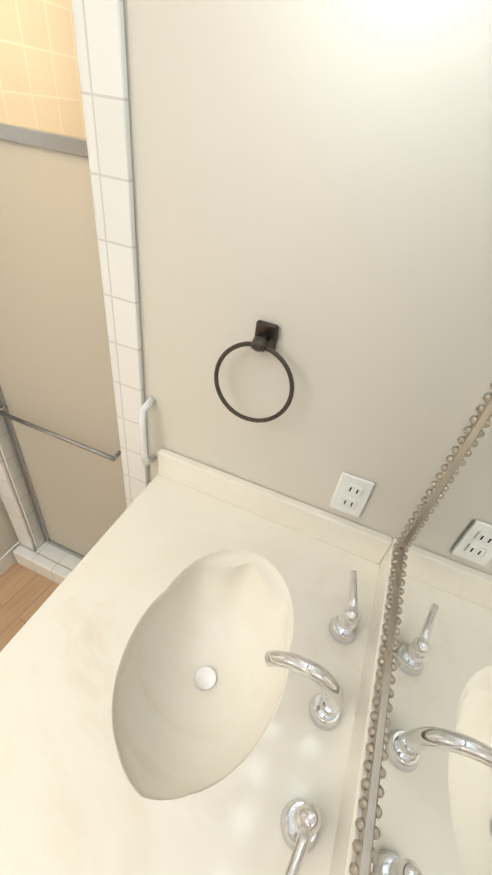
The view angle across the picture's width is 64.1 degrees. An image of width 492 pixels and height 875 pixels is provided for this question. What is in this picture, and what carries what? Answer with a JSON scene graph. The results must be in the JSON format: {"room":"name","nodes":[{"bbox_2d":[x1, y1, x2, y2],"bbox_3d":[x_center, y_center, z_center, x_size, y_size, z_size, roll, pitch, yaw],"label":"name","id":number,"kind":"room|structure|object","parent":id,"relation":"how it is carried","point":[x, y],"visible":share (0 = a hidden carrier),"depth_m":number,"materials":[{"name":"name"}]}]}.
{"room":"bathroom","nodes":[
{"label":"bathroom","id":0,"kind":"room"},
{"bbox_2d":[0,496,18,557],"bbox_3d":[-0.952,-0.392,1.082,0.120,2.377,0.269,20,40,13],"label":"wall","id":1,"kind":"structure","parent":0,"point":[8,538],"depth_m":1.68,"materials":[{"name":"beige paint"}]},
{"bbox_2d":[0,541,19,575],"bbox_3d":[-2.059,1.770,0.063,3.036,0.090,4.768,20,40,13],"label":"baseboard","id":2,"kind":"structure","parent":1,"relation":"attached to","point":[8,560],"depth_m":1.73,"materials":[{"name":"white wood"}]},
{"bbox_2d":[0,451,36,550],"bbox_3d":[-0.824,-0.397,1.112,0.098,2.377,0.120,20,40,13],"label":"wall","id":3,"kind":"structure","parent":0,"point":[17,498],"depth_m":1.54,"materials":[{"name":"beige paint"}]},
{"bbox_2d":[0,561,59,651],"bbox_3d":[-1.877,1.551,0.481,3.640,0.060,6.372,20,40,13],"label":"floor","id":4,"kind":"structure","parent":0,"point":[25,593],"depth_m":1.67,"materials":[{"name":"brown wood"}]},
{"bbox_2d":[0,0,85,137],"bbox_3d":[-0.338,-0.506,1.524,1.010,2.140,0.980,20,40,13],"label":"wall","id":5,"kind":"structure","parent":4,"relation":"on","point":[40,87],"depth_m":1.22,"materials":[{"name":"tile"}]},
{"bbox_2d":[13,542,80,583],"bbox_3d":[-0.677,0.592,1.747,0.689,0.095,0.200,20,40,13],"label":"trim","id":6,"kind":"structure","parent":4,"relation":"on","point":[52,563],"depth_m":1.72,"materials":[{"name":"white tile"}]},
{"bbox_2d":[0,448,398,874],"bbox_3d":[-0.304,0.929,0.704,0.664,0.988,1.549,20,40,13],"label":"bathroom vanity","id":7,"kind":"object","parent":4,"relation":"on","point":[155,718],"visible":1,"depth_m":0.71,"materials":[{"name":"beige stone"}]},
{"bbox_2d":[265,570,359,874],"bbox_3d":[0.100,0.410,0.655,0.157,0.135,0.484,20,40,13],"label":"faucet","id":8,"kind":"object","parent":7,"relation":"on","point":[300,823],"visible":1,"depth_m":0.62,"materials":[{"name":"silver metal"}]},
{"bbox_2d":[123,0,491,538],"bbox_3d":[0.059,-0.079,0.895,0.755,2.377,0.120,20,40,13],"label":"wall","id":9,"kind":"structure","parent":0,"point":[312,179],"depth_m":0.61,"materials":[{"name":"beige paint"}]},
{"bbox_2d":[139,397,156,465],"bbox_3d":[-0.248,-0.006,0.991,0.017,0.207,0.054,20,40,13],"label":"handle","id":10,"kind":"object","parent":9,"relation":"attached to","point":[143,410],"visible":1,"depth_m":0.96,"materials":[{"name":"white plastic"}]},
{"bbox_2d":[214,320,293,422],"bbox_3d":[0.020,-0.122,0.759,0.165,0.194,0.055,20,40,13],"label":"towel ring","id":11,"kind":"object","parent":9,"relation":"attached to","point":[265,337],"visible":0.98,"depth_m":0.73,"materials":[{"name":"grey metal"}]},
{"bbox_2d":[329,472,374,517],"bbox_3d":[0.233,0.130,0.871,0.072,0.114,0.009,20,40,13],"label":"electrical outlet plate","id":12,"kind":"object","parent":9,"relation":"attached to","point":[352,494],"visible":1,"depth_m":0.86,"materials":[{"name":"white plastic"}]},
{"bbox_3d":[-0.412,-1.060,0.407,0.537,0.372,0.120,20,40,13],"label":"wall","id":13,"kind":"structure","parent":0,"visible":0},
{"bbox_2d":[0,122,126,559],"bbox_3d":[-0.584,-0.021,1.229,0.509,1.518,0.064,20,40,13],"label":"shower door","id":14,"kind":"structure","parent":13,"relation":"attached to","point":[57,406],"depth_m":1.04,"materials":[{"name":"grey glass"}]},
{"bbox_2d":[0,0,148,551],"bbox_3d":[-0.554,-0.174,1.126,0.693,2.083,0.132,20,40,13],"label":"trim","id":15,"kind":"structure","parent":13,"relation":"attached to","point":[99,27],"depth_m":0.72,"materials":[{"name":"white tile"}]},
{"bbox_3d":[-0.474,1.417,-1.017,0.120,2.377,5.012,20,40,13],"label":"wall","id":16,"kind":"structure","parent":0,"visible":0},
{"bbox_2d":[349,383,491,874],"bbox_3d":[0.241,0.114,0.304,0.022,0.888,0.771,20,40,13],"label":"mirror","id":17,"kind":"object","parent":16,"relation":"attached to","point":[425,804],"visible":1,"depth_m":0.47,"materials":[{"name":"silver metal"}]}
]}

